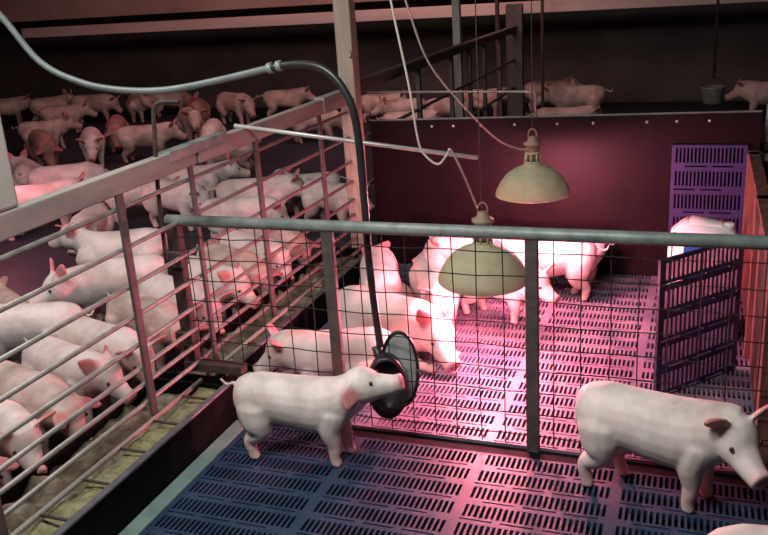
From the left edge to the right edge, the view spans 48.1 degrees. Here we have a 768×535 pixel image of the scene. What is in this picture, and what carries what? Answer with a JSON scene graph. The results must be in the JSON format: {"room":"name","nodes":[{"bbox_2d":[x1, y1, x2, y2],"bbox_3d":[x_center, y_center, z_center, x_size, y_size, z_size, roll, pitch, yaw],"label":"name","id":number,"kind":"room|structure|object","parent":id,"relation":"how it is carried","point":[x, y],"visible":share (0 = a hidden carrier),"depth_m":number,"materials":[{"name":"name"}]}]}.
{"room":"farm building","nodes":[
{"label":"farm building","id":0,"kind":"room"},
{"bbox_2d":[0,101,766,487],"bbox_3d":[-1.646,-0.430,6.570,13.600,0.040,10.400,3,20,20],"label":"floor","id":1,"kind":"structure","parent":0,"point":[27,271],"depth_m":8.28,"materials":[{"name":"grey concrete"}]},
{"bbox_2d":[0,456,19,509],"bbox_3d":[-1.421,0.638,2.790,0.608,0.303,0.213,9,22,33],"label":"piglet","id":2,"kind":"object","parent":1,"relation":"on","point":[14,466],"visible":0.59,"depth_m":2.69},
{"bbox_2d":[0,276,26,303],"bbox_3d":[-1.850,0.224,4.226,0.243,0.231,0.604,-21,25,-41],"label":"piglet","id":3,"kind":"object","parent":1,"relation":"on","point":[7,295],"visible":0.21,"depth_m":4.20},
{"bbox_2d":[0,94,30,124],"bbox_3d":[-5.065,-2.111,11.601,0.783,0.385,0.270,-11,20,-22],"label":"piglet","id":4,"kind":"object","parent":1,"relation":"on","point":[13,106],"visible":0.9,"depth_m":11.55},
{"bbox_2d":[8,149,41,185],"bbox_3d":[-2.981,-0.770,7.198,0.273,0.374,0.698,-11,20,-22],"label":"piglet","id":5,"kind":"object","parent":1,"relation":"on","point":[21,165],"visible":0.49,"depth_m":7.00},
{"bbox_2d":[0,399,55,486],"bbox_3d":[-1.360,0.580,2.954,0.620,0.303,0.228,9,22,33],"label":"piglet","id":6,"kind":"object","parent":1,"relation":"on","point":[11,412],"visible":0.68,"depth_m":2.80},
{"bbox_2d":[25,129,62,165],"bbox_3d":[-3.280,-1.127,8.310,0.269,0.383,0.768,-14,21,-27],"label":"piglet","id":7,"kind":"object","parent":1,"relation":"on","point":[41,146],"visible":0.94,"depth_m":8.07},
{"bbox_2d":[11,111,81,149],"bbox_3d":[-3.679,-1.482,9.435,0.733,0.393,0.287,-11,20,-22],"label":"piglet","id":8,"kind":"object","parent":1,"relation":"on","point":[57,127],"visible":0.73,"depth_m":9.35},
{"bbox_2d":[0,301,93,364],"bbox_3d":[-1.580,0.300,3.783,0.681,0.335,0.234,-2,19,5],"label":"piglet","id":9,"kind":"object","parent":1,"relation":"on","point":[19,322],"visible":0.43,"depth_m":3.68},
{"bbox_2d":[22,89,73,120],"bbox_3d":[-4.368,-2.130,11.448,0.314,0.430,0.803,14,25,42],"label":"piglet","id":10,"kind":"object","parent":1,"relation":"on","point":[35,104],"visible":0.54,"depth_m":11.30},
{"bbox_2d":[0,360,101,455],"bbox_3d":[-1.290,0.510,3.149,0.608,0.303,0.213,7,21,30],"label":"piglet","id":11,"kind":"object","parent":1,"relation":"on","point":[42,391],"visible":0.52,"depth_m":3.01},
{"bbox_2d":[8,172,101,240],"bbox_3d":[-2.363,-0.422,6.017,0.783,0.385,0.270,-10,19,-18],"label":"piglet","id":12,"kind":"object","parent":1,"relation":"on","point":[24,193],"visible":0.27,"depth_m":5.93},
{"bbox_2d":[17,161,109,184],"bbox_3d":[-2.423,-0.624,6.662,0.736,0.367,0.258,-10,19,-18],"label":"piglet","id":13,"kind":"object","parent":1,"relation":"on","point":[44,174],"visible":0.34,"depth_m":6.54},
{"bbox_2d":[32,100,97,132],"bbox_3d":[-3.900,-1.833,10.566,0.749,0.368,0.258,-10,19,-18],"label":"piglet","id":14,"kind":"object","parent":1,"relation":"on","point":[76,111],"visible":0.62,"depth_m":10.49},
{"bbox_2d":[21,336,136,422],"bbox_3d":[-1.209,0.441,3.330,0.631,0.309,0.213,11,24,38],"label":"piglet","id":15,"kind":"object","parent":1,"relation":"on","point":[49,350],"visible":0.57,"depth_m":3.20},
{"bbox_2d":[55,202,113,256],"bbox_3d":[-1.874,-0.226,5.464,0.228,0.303,0.620,-3,18,1],"label":"piglet","id":16,"kind":"object","parent":1,"relation":"on","point":[107,223],"visible":0.37,"depth_m":5.41},
{"bbox_2d":[75,127,105,165],"bbox_3d":[-2.850,-1.171,8.395,0.269,0.357,0.730,-10,19,-17],"label":"piglet","id":17,"kind":"object","parent":1,"relation":"on","point":[92,143],"visible":0.97,"depth_m":8.16},
{"bbox_2d":[66,93,123,123],"bbox_3d":[-3.814,-2.103,11.357,0.750,0.367,0.276,-3,18,1],"label":"piglet","id":18,"kind":"object","parent":1,"relation":"on","point":[103,103],"visible":0.71,"depth_m":11.27},
{"bbox_2d":[27,254,167,320],"bbox_3d":[-1.378,0.101,4.247,0.733,0.393,0.287,-13,21,-26],"label":"piglet","id":19,"kind":"object","parent":1,"relation":"on","point":[92,285],"visible":0.45,"depth_m":4.16},
{"bbox_2d":[48,219,167,264],"bbox_3d":[-1.504,-0.052,4.721,0.789,0.398,0.306,-1,19,9],"label":"piglet","id":20,"kind":"object","parent":1,"relation":"on","point":[89,246],"visible":0.39,"depth_m":4.61},
{"bbox_2d":[57,316,166,388],"bbox_3d":[-1.141,0.372,3.530,0.620,0.303,0.228,9,22,33],"label":"piglet","id":21,"kind":"object","parent":1,"relation":"on","point":[81,331],"visible":0.43,"depth_m":3.41},
{"bbox_2d":[103,114,129,152],"bbox_3d":[-2.836,-1.428,9.161,0.251,0.357,0.717,-8,19,-12],"label":"piglet","id":22,"kind":"object","parent":1,"relation":"on","point":[116,121],"visible":0.66,"depth_m":8.92},
{"bbox_2d":[0,378,236,534],"bbox_3d":[-1.006,0.796,2.607,0.362,0.249,1.630,3,20,20],"label":"trough","id":23,"kind":"object","parent":1,"relation":"on","point":[123,499],"visible":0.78,"depth_m":2.82,"materials":[{"name":"metal"}]},
{"bbox_2d":[3,389,189,534],"bbox_3d":[-1.069,0.756,2.616,0.208,0.101,1.600,3,20,20],"label":"animal feed","id":24,"kind":"object","parent":23,"relation":"in","point":[56,486],"visible":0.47,"depth_m":2.84,"materials":[{"name":"brown food"}]},
{"bbox_2d":[27,387,215,534],"bbox_3d":[-0.912,0.762,2.559,0.126,0.108,1.600,3,20,20],"label":"meal feed","id":25,"kind":"object","parent":23,"relation":"in","point":[66,509],"visible":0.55,"depth_m":2.76,"materials":[{"name":"yellow food"}]},
{"bbox_2d":[126,94,153,121],"bbox_3d":[-3.201,-2.099,11.182,0.288,0.393,0.733,-15,21,-30],"label":"piglet","id":26,"kind":"object","parent":1,"relation":"on","point":[135,103],"visible":0.95,"depth_m":11.04},
{"bbox_2d":[104,176,178,224],"bbox_3d":[-1.753,-0.488,6.197,0.652,0.319,0.240,-8,19,-12],"label":"piglet","id":27,"kind":"object","parent":1,"relation":"on","point":[133,194],"visible":0.14,"depth_m":6.10},
{"bbox_2d":[109,118,187,162],"bbox_3d":[-2.321,-1.251,8.511,0.749,0.368,0.258,-7,19,-9],"label":"piglet","id":28,"kind":"object","parent":1,"relation":"on","point":[130,138],"visible":0.86,"depth_m":8.43},
{"bbox_2d":[105,291,208,369],"bbox_3d":[-1.029,0.272,3.808,0.608,0.303,0.213,10,23,35],"label":"piglet","id":29,"kind":"object","parent":1,"relation":"on","point":[118,309],"visible":0.42,"depth_m":3.69},
{"bbox_2d":[151,91,192,116],"bbox_3d":[-2.853,-2.207,11.529,0.672,0.335,0.236,-10,19,-17],"label":"piglet","id":30,"kind":"object","parent":1,"relation":"on","point":[177,95],"visible":0.48,"depth_m":11.43},
{"bbox_2d":[140,179,216,230],"bbox_3d":[-1.443,-0.438,5.961,0.685,0.335,0.252,6,21,27],"label":"piglet","id":31,"kind":"object","parent":1,"relation":"on","point":[178,199],"visible":0.52,"depth_m":5.86},
{"bbox_2d":[118,420,243,534],"bbox_3d":[-0.872,0.950,2.379,0.060,0.104,2.020,3,20,20],"label":"kerb","id":32,"kind":"object","parent":1,"relation":"on","point":[196,467],"visible":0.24,"depth_m":2.88,"materials":[{"name":"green concrete"}]},
{"bbox_2d":[139,273,232,336],"bbox_3d":[-0.949,0.200,4.007,0.620,0.303,0.228,12,24,38],"label":"piglet","id":33,"kind":"object","parent":1,"relation":"on","point":[159,285],"visible":0.3,"depth_m":3.92},
{"bbox_2d":[176,107,206,140],"bbox_3d":[-2.088,-1.544,9.314,0.269,0.385,0.783,-11,20,-21],"label":"piglet","id":34,"kind":"object","parent":1,"relation":"on","point":[189,121],"visible":0.91,"depth_m":9.13},
{"bbox_2d":[183,91,210,123],"bbox_3d":[-2.224,-1.879,10.302,0.300,0.412,0.768,-8,19,-12],"label":"piglet","id":35,"kind":"object","parent":1,"relation":"on","point":[196,103],"visible":0.65,"depth_m":10.19},
{"bbox_2d":[165,152,250,198],"bbox_3d":[-1.365,-0.656,6.537,0.698,0.374,0.273,-5,18,-3],"label":"piglet","id":36,"kind":"object","parent":1,"relation":"on","point":[233,170],"visible":0.37,"depth_m":6.46},
{"bbox_2d":[200,118,225,136],"bbox_3d":[-1.703,-1.294,8.572,0.236,0.335,0.672,-5,19,-4],"label":"piglet","id":37,"kind":"object","parent":1,"relation":"on","point":[212,125],"visible":0.5,"depth_m":8.39},
{"bbox_2d":[188,256,260,322],"bbox_3d":[-0.850,0.116,4.231,0.213,0.309,0.631,-20,24,-39],"label":"piglet","id":38,"kind":"object","parent":1,"relation":"on","point":[223,272],"visible":0.35,"depth_m":4.07},
{"bbox_2d":[196,137,261,170],"bbox_3d":[-1.416,-0.988,7.589,0.698,0.341,0.236,-4,18,-1],"label":"piglet","id":39,"kind":"object","parent":1,"relation":"on","point":[246,162],"visible":0.36,"depth_m":7.50},
{"bbox_2d":[216,92,259,124],"bbox_3d":[-1.789,-1.919,10.382,0.783,0.383,0.288,14,26,43],"label":"piglet","id":40,"kind":"object","parent":1,"relation":"on","point":[228,104],"visible":0.98,"depth_m":10.26},
{"bbox_2d":[196,242,282,308],"bbox_3d":[-0.774,0.039,4.454,0.608,0.303,0.213,12,24,38],"label":"piglet","id":41,"kind":"object","parent":1,"relation":"on","point":[217,251],"visible":0.31,"depth_m":4.31},
{"bbox_2d":[190,195,289,242],"bbox_3d":[-0.889,-0.292,5.441,0.652,0.319,0.240,-3,18,1],"label":"piglet","id":42,"kind":"object","parent":1,"relation":"on","point":[247,206],"visible":0.4,"depth_m":5.35},
{"bbox_2d":[206,168,303,228],"bbox_3d":[-0.827,-0.454,5.844,0.735,0.362,0.253,-5,19,-5],"label":"piglet","id":43,"kind":"object","parent":1,"relation":"on","point":[278,187],"visible":0.43,"depth_m":5.75},
{"bbox_2d":[219,230,300,283],"bbox_3d":[-0.698,-0.033,4.653,0.620,0.303,0.228,13,25,40],"label":"piglet","id":44,"kind":"object","parent":1,"relation":"on","point":[235,234],"visible":0.34,"depth_m":4.51},
{"bbox_2d":[160,246,363,408],"bbox_3d":[-0.459,0.254,4.117,0.306,0.249,1.660,3,20,20],"label":"trough","id":45,"kind":"object","parent":1,"relation":"on","point":[302,317],"visible":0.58,"depth_m":3.95,"materials":[{"name":"metal"}]},
{"bbox_2d":[177,256,352,375],"bbox_3d":[-0.496,0.219,4.118,0.208,0.096,1.630,3,20,20],"label":"wet mash","id":46,"kind":"object","parent":45,"relation":"in","point":[248,331],"visible":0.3,"depth_m":4.04,"materials":[{"name":"brown food"}]},
{"bbox_2d":[214,253,361,376],"bbox_3d":[-0.366,0.219,4.069,0.070,0.111,1.630,3,20,20],"label":"meal feed","id":47,"kind":"object","parent":45,"relation":"in","point":[338,272],"visible":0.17,"depth_m":3.88,"materials":[{"name":"yellow food"}]},
{"bbox_2d":[238,229,320,267],"bbox_3d":[-0.620,-0.111,4.871,0.608,0.303,0.213,11,23,37],"label":"piglet","id":48,"kind":"object","parent":1,"relation":"on","point":[287,236],"visible":0.21,"depth_m":4.70},
{"bbox_2d":[257,85,315,116],"bbox_3d":[-1.185,-2.042,10.650,0.749,0.368,0.258,-6,19,-8],"label":"piglet","id":49,"kind":"object","parent":1,"relation":"on","point":[287,98],"visible":0.88,"depth_m":10.56},
{"bbox_2d":[273,167,345,214],"bbox_3d":[-0.569,-0.550,6.147,0.634,0.320,0.246,-1,19,9],"label":"piglet","id":50,"kind":"object","parent":1,"relation":"on","point":[335,177],"visible":0.27,"depth_m":6.08},
{"bbox_2d":[291,110,342,143],"bbox_3d":[-0.700,-1.463,8.877,0.685,0.335,0.252,-5,19,-4],"label":"piglet","id":51,"kind":"object","parent":1,"relation":"on","point":[328,126],"visible":0.37,"depth_m":8.80},
{"bbox_2d":[235,264,407,419],"bbox_3d":[-0.220,0.313,4.160,0.113,0.100,1.820,3,20,20],"label":"kerb","id":52,"kind":"object","parent":1,"relation":"on","point":[401,266],"visible":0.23,"depth_m":4.08,"materials":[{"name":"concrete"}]},
{"bbox_2d":[301,179,375,220],"bbox_3d":[-0.314,-0.413,5.663,0.681,0.335,0.234,12,24,38],"label":"piglet","id":53,"kind":"object","parent":1,"relation":"on","point":[314,193],"visible":0.47,"depth_m":5.61},
{"bbox_2d":[361,89,407,122],"bbox_3d":[-0.004,-1.856,9.913,0.681,0.335,0.234,-3,18,1],"label":"piglet","id":54,"kind":"object","parent":1,"relation":"on","point":[369,101],"visible":0.41,"depth_m":9.82},
{"bbox_2d":[369,95,425,116],"bbox_3d":[0.170,-1.696,9.339,0.698,0.374,0.273,-8,19,-11],"label":"piglet","id":55,"kind":"object","parent":1,"relation":"on","point":[385,106],"visible":0.56,"depth_m":9.24},
{"bbox_2d":[376,106,441,118],"bbox_3d":[0.289,-1.476,8.802,0.738,0.283,0.296,-5,18,-4],"label":"piglet","id":56,"kind":"object","parent":1,"relation":"on","point":[427,113],"visible":0.25,"depth_m":8.70},
{"bbox_2d":[360,26,516,185],"bbox_3d":[0.582,-1.184,6.669,0.060,1.045,4.240,3,20,20],"label":"fence","id":57,"kind":"object","parent":1,"relation":"on","point":[373,79],"visible":0.49,"depth_m":6.42,"materials":[{"name":"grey metal"}]},
{"bbox_2d":[422,94,482,116],"bbox_3d":[0.741,-1.679,9.204,0.704,0.355,0.274,2,19,17],"label":"piglet","id":58,"kind":"object","parent":1,"relation":"on","point":[444,104],"visible":0.37,"depth_m":9.13},
{"bbox_2d":[451,0,464,116],"bbox_3d":[0.551,-2.145,6.617,0.060,2.900,0.060,3,20,20],"label":"slim post","id":59,"kind":"object","parent":1,"relation":"on","point":[456,4],"visible":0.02,"depth_m":6.76,"materials":[{"name":"grey metal"}]},
{"bbox_2d":[464,86,506,116],"bbox_3d":[1.163,-1.869,9.722,0.681,0.335,0.234,-2,19,7],"label":"piglet","id":60,"kind":"object","parent":1,"relation":"on","point":[490,96],"visible":0.3,"depth_m":9.64},
{"bbox_2d":[495,0,499,115],"bbox_3d":[1.066,-2.687,8.134,0.041,2.900,0.041,13,25,41],"label":"pipe","id":61,"kind":"object","parent":1,"relation":"on","point":[497,10],"visible":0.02,"depth_m":8.25,"materials":[{"name":"metal"}]},
{"bbox_2d":[505,3,523,115],"bbox_3d":[1.305,-1.970,8.549,0.160,1.250,0.080,3,20,20],"label":"post","id":62,"kind":"object","parent":1,"relation":"on","point":[514,42],"visible":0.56,"depth_m":8.48,"materials":[{"name":"grey metal"}]},
{"bbox_2d":[541,0,543,107],"bbox_3d":[1.517,-2.756,8.253,0.030,2.900,0.030,-4,18,-1],"label":"pipe","id":63,"kind":"object","parent":1,"relation":"on","point":[542,1],"visible":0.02,"depth_m":8.46,"materials":[{"name":"metal"}]},
{"bbox_2d":[524,76,582,110],"bbox_3d":[1.927,-1.978,9.808,0.774,0.391,0.301,1,19,14],"label":"piglet","id":64,"kind":"object","parent":1,"relation":"on","point":[570,81],"visible":0.38,"depth_m":9.72},
{"bbox_2d":[526,103,600,115],"bbox_3d":[1.763,-1.418,8.317,0.771,0.296,0.310,-2,19,6],"label":"piglet","id":65,"kind":"object","parent":1,"relation":"on","point":[587,109],"visible":0.26,"depth_m":8.21},
{"bbox_2d":[533,83,612,113],"bbox_3d":[1.984,-1.730,9.037,0.817,0.402,0.281,1,19,14],"label":"piglet","id":66,"kind":"object","parent":1,"relation":"on","point":[558,96],"visible":0.66,"depth_m":8.92},
{"bbox_2d":[725,78,767,109],"bbox_3d":[3.812,-1.683,8.561,0.783,0.385,0.270,4,20,23],"label":"piglet","id":67,"kind":"object","parent":1,"relation":"on","point":[755,93],"visible":0.88,"depth_m":8.52},
{"bbox_2d":[760,103,767,182],"bbox_3d":[2.683,-0.341,4.025,1.730,0.860,0.100,3,20,20],"label":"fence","id":68,"kind":"object","parent":1,"relation":"on","point":[763,146],"visible":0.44,"depth_m":4.22,"materials":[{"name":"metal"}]},
{"bbox_2d":[0,0,767,109],"bbox_3d":[0.100,-2.792,11.039,14.000,1.460,0.200,3,20,20],"label":"wall","id":69,"kind":"structure","parent":0,"point":[651,54],"depth_m":10.84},
{"bbox_2d":[140,426,767,534],"bbox_3d":[0.566,0.853,2.268,2.700,0.022,1.176,3,20,20],"label":"front floor slats","id":70,"kind":"structure","parent":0,"point":[383,487],"depth_m":2.71,"materials":[{"name":"blue plastic"}]},
{"bbox_2d":[220,366,404,466],"bbox_3d":[-0.250,0.490,2.931,0.666,0.348,0.217,2,19,16],"label":"piglet","id":71,"kind":"object","parent":70,"relation":"on","point":[325,406],"visible":1,"depth_m":2.86},
{"bbox_2d":[575,381,767,513],"bbox_3d":[0.854,0.534,2.565,0.589,0.358,0.240,10,23,36],"label":"piglet","id":72,"kind":"object","parent":70,"relation":"on","point":[689,436],"visible":1,"depth_m":2.50},
{"bbox_2d":[708,524,767,534],"bbox_3d":[1.047,0.723,1.962,0.624,0.356,0.237,-1,19,9],"label":"piglet","id":73,"kind":"object","parent":70,"relation":"on","point":[738,529],"visible":1,"depth_m":1.96},
{"bbox_2d":[438,280,766,534],"bbox_3d":[-1.787,0.146,6.267,14.000,0.080,12.200,3,20,20],"label":"floor","id":74,"kind":"structure","parent":0,"point":[725,463],"depth_m":3.32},
{"bbox_2d":[332,0,371,247],"bbox_3d":[-0.207,-1.344,4.437,0.099,2.940,0.114,3,20,20],"label":"post","id":75,"kind":"object","parent":74,"relation":"on","point":[343,10],"visible":0.53,"depth_m":4.53,"materials":[{"name":"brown metal"}]},
{"bbox_2d":[0,90,356,534],"bbox_3d":[-0.792,0.047,3.057,0.056,0.874,3.650,3,20,20],"label":"fence","id":76,"kind":"object","parent":75,"relation":"attached to","point":[36,212],"visible":0.87,"depth_m":2.95,"materials":[{"name":"metal"}]},
{"bbox_2d":[0,116,17,211],"bbox_3d":[-1.127,-1.047,2.060,0.095,1.881,0.095,3,20,20],"label":"post","id":77,"kind":"object","parent":76,"relation":"on","point":[8,197],"visible":1,"depth_m":2.33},
{"bbox_2d":[151,99,179,263],"bbox_3d":[-0.742,-0.287,3.002,0.154,0.595,0.016,3,20,20],"label":"rod","id":78,"kind":"object","parent":76,"relation":"attached to","point":[163,101],"visible":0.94,"depth_m":2.98,"materials":[{"name":"metal"}]},
{"bbox_2d":[234,124,477,159],"bbox_3d":[-0.124,-0.503,3.431,0.995,0.168,0.017,1,19,13],"label":"pole","id":79,"kind":"object","parent":76,"relation":"attached to","point":[339,139],"visible":1,"depth_m":3.43,"materials":[{"name":"silver metal"}]},
{"bbox_2d":[351,295,526,448],"bbox_3d":[0.411,0.390,3.681,0.668,0.022,1.405,3,20,20],"label":"floor slats","id":80,"kind":"object","parent":74,"relation":"on","point":[490,355],"depth_m":3.38,"materials":[{"name":"blue plastic"}]},
{"bbox_2d":[252,323,390,375],"bbox_3d":[-0.217,0.361,3.474,0.637,0.244,0.256,-4,18,-2],"label":"piglet","id":81,"kind":"object","parent":80,"relation":"on","point":[302,339],"visible":0.43,"depth_m":3.41},
{"bbox_2d":[359,241,411,296],"bbox_3d":[-0.005,0.062,4.261,0.293,0.285,0.592,-2,19,6],"label":"piglet","id":82,"kind":"object","parent":80,"relation":"on","point":[393,283],"visible":0.52,"depth_m":4.05},
{"bbox_2d":[339,285,460,373],"bbox_3d":[0.041,0.235,3.726,0.759,0.288,0.309,12,24,38],"label":"piglet","id":83,"kind":"object","parent":80,"relation":"on","point":[419,327],"visible":0.59,"depth_m":3.56},
{"bbox_2d":[409,250,459,328],"bbox_3d":[0.238,0.115,4.024,0.228,0.303,0.620,-5,19,-5],"label":"piglet","id":84,"kind":"object","parent":80,"relation":"on","point":[419,282],"visible":0.52,"depth_m":3.91},
{"bbox_2d":[412,236,514,263],"bbox_3d":[0.464,-0.045,4.434,0.647,0.318,0.223,-7,19,-9],"label":"piglet","id":85,"kind":"object","parent":80,"relation":"on","point":[433,242],"visible":0.12,"depth_m":4.32},
{"bbox_2d":[461,263,559,324],"bbox_3d":[0.562,0.106,4.016,0.578,0.285,0.199,12,24,38],"label":"piglet","id":86,"kind":"object","parent":80,"relation":"on","point":[545,289],"visible":0.35,"depth_m":3.91},
{"bbox_2d":[539,273,657,455],"bbox_3d":[0.882,0.340,3.739,0.590,0.022,1.857,3,20,20],"label":"floor slats","id":87,"kind":"object","parent":74,"relation":"on","point":[570,317],"depth_m":3.74,"materials":[{"name":"blue plastic"}]},
{"bbox_2d":[494,240,608,300],"bbox_3d":[0.791,0.004,4.248,0.620,0.303,0.228,-1,19,9],"label":"piglet","id":88,"kind":"object","parent":87,"relation":"on","point":[569,266],"visible":0.47,"depth_m":4.14},
{"bbox_2d":[370,110,761,275],"bbox_3d":[0.882,-0.389,4.535,1.985,0.854,0.034,3,20,20],"label":"partition wall","id":89,"kind":"structure","parent":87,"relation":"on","point":[616,168],"depth_m":4.47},
{"bbox_2d":[367,90,536,115],"bbox_3d":[0.346,-0.872,4.556,0.925,0.142,0.013,3,20,20],"label":"rail","id":90,"kind":"object","parent":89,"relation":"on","point":[462,91],"visible":1,"depth_m":4.48,"materials":[{"name":"metal"}]},
{"bbox_2d":[587,243,613,283],"bbox_3d":[0.939,-0.046,4.454,0.499,0.249,0.175,0,19,10],"label":"piglet","id":91,"kind":"object","parent":87,"relation":"on","point":[593,271],"visible":0.09,"depth_m":4.37},
{"bbox_2d":[673,290,753,413],"bbox_3d":[1.410,0.321,3.690,0.278,0.022,1.287,3,20,20],"label":"floor slats","id":92,"kind":"object","parent":74,"relation":"on","point":[735,380],"depth_m":3.30,"materials":[{"name":"blue plastic"}]},
{"bbox_2d":[653,248,743,393],"bbox_3d":[1.183,0.189,3.229,0.436,0.549,0.013,-13,21,-27],"label":"slatted panel","id":93,"kind":"structure","parent":92,"relation":"on","point":[680,322],"depth_m":3.22,"materials":[{"name":"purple plastic"}]},
{"bbox_2d":[668,215,736,282],"bbox_3d":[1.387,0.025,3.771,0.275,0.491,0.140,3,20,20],"label":"piglet","id":94,"kind":"object","parent":92,"relation":"on","point":[691,224],"visible":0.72,"depth_m":3.66},
{"bbox_2d":[667,145,747,256],"bbox_3d":[1.597,-0.263,4.268,0.345,0.694,0.036,3,20,20],"label":"panel","id":95,"kind":"structure","parent":92,"relation":"on","point":[678,166],"depth_m":4.22,"materials":[{"name":"plastic"}]},
{"bbox_2d":[681,234,740,307],"bbox_3d":[1.377,0.084,3.643,0.220,0.460,0.080,3,20,20],"label":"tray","id":96,"kind":"object","parent":92,"relation":"on","point":[685,249],"visible":0.16,"depth_m":3.58,"materials":[{"name":"plastic"}]},
{"bbox_2d":[741,151,767,469],"bbox_3d":[1.481,0.045,3.409,0.060,0.670,1.790,3,20,20],"label":"wooden panel","id":97,"kind":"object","parent":92,"relation":"on","point":[755,209],"depth_m":3.30,"materials":[{"name":"brown wood"}]},
{"bbox_2d":[274,424,767,500],"bbox_3d":[0.870,0.680,2.802,3.000,0.048,0.067,3,20,20],"label":"sill","id":98,"kind":"structure","parent":97,"relation":"attached to","point":[462,445],"depth_m":2.93,"materials":[{"name":"metal"}]},
{"bbox_2d":[163,214,767,468],"bbox_3d":[0.688,0.273,2.752,3.150,0.814,0.058,3,20,20],"label":"wire mesh fence","id":99,"kind":"object","parent":98,"relation":"on","point":[531,236],"visible":0.83,"depth_m":2.88,"materials":[{"name":"metal"}]},
{"bbox_2d":[370,330,419,418],"bbox_3d":[0.033,0.381,3.034,0.184,0.285,0.157,-3,19,4],"label":"bowl","id":100,"kind":"object","parent":99,"relation":"attached to","point":[388,407],"visible":0.8,"depth_m":3.03,"materials":[{"name":"black plastic"}]},
{"bbox_2d":[0,11,383,346],"bbox_3d":[-0.981,-0.659,3.083,1.950,1.897,0.233,1,19,14],"label":"hose","id":101,"kind":"object","parent":100,"relation":"attached to","point":[278,65],"visible":0.95,"depth_m":2.99,"materials":[{"name":"rubber"}]},
{"bbox_3d":[-2.069,-3.018,5.010,14.000,0.100,12.200,3,20,20],"label":"ceiling","id":102,"kind":"structure","parent":0,"visible":0},
{"bbox_2d":[390,0,524,296],"bbox_3d":[0.232,-1.096,2.921,0.358,2.505,0.604,12,24,40],"label":"heat lamp","id":103,"kind":"object","parent":102,"relation":"hanging from","point":[463,262],"visible":0.84,"depth_m":3.27,"materials":[{"name":"green"}]},
{"bbox_2d":[472,202,493,242],"bbox_3d":[0.381,-0.167,3.318,0.085,0.182,0.085,5,23,19],"label":"socket","id":104,"kind":"object","parent":103,"relation":"attached to","point":[482,218],"depth_m":3.29,"materials":[{"name":"beige metal"}]},
{"bbox_2d":[404,0,570,202],"bbox_3d":[0.228,-1.232,3.036,0.336,2.323,1.663,9,22,34],"label":"heat lamp","id":105,"kind":"object","parent":102,"relation":"hanging from","point":[533,181],"visible":1,"depth_m":3.79,"materials":[{"name":"green"}]},
{"bbox_2d":[523,128,541,161],"bbox_3d":[0.664,-0.538,3.844,0.080,0.172,0.080,3,20,20],"label":"socket","id":106,"kind":"object","parent":105,"relation":"attached to","point":[532,153],"depth_m":3.82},
{"bbox_2d":[701,0,725,104],"bbox_3d":[2.480,-2.420,6.313,0.184,2.430,0.184,3,20,20],"label":"bucket","id":107,"kind":"object","parent":102,"relation":"hanging from","point":[711,94],"visible":1,"depth_m":6.61,"materials":[{"name":"metal"}]},
{"bbox_3d":[4.506,-1.225,3.147,0.200,2.940,11.800,3,20,20],"label":"wall","id":108,"kind":"structure","parent":0,"visible":0},
{"bbox_2d":[0,0,389,22],"bbox_3d":[-0.371,-3.281,9.518,13.500,0.670,0.100,3,20,20],"label":"beam","id":109,"kind":"structure","parent":108,"relation":"attached to","point":[14,10],"depth_m":10.60,"materials":[{"name":"black metal"}]},
{"bbox_2d":[21,0,767,37],"bbox_3d":[0.686,-2.660,8.927,11.050,0.115,0.130,3,20,20],"label":"beam","id":110,"kind":"structure","parent":108,"relation":"attached to","point":[484,9],"depth_m":9.19,"materials":[{"name":"grey metal"}]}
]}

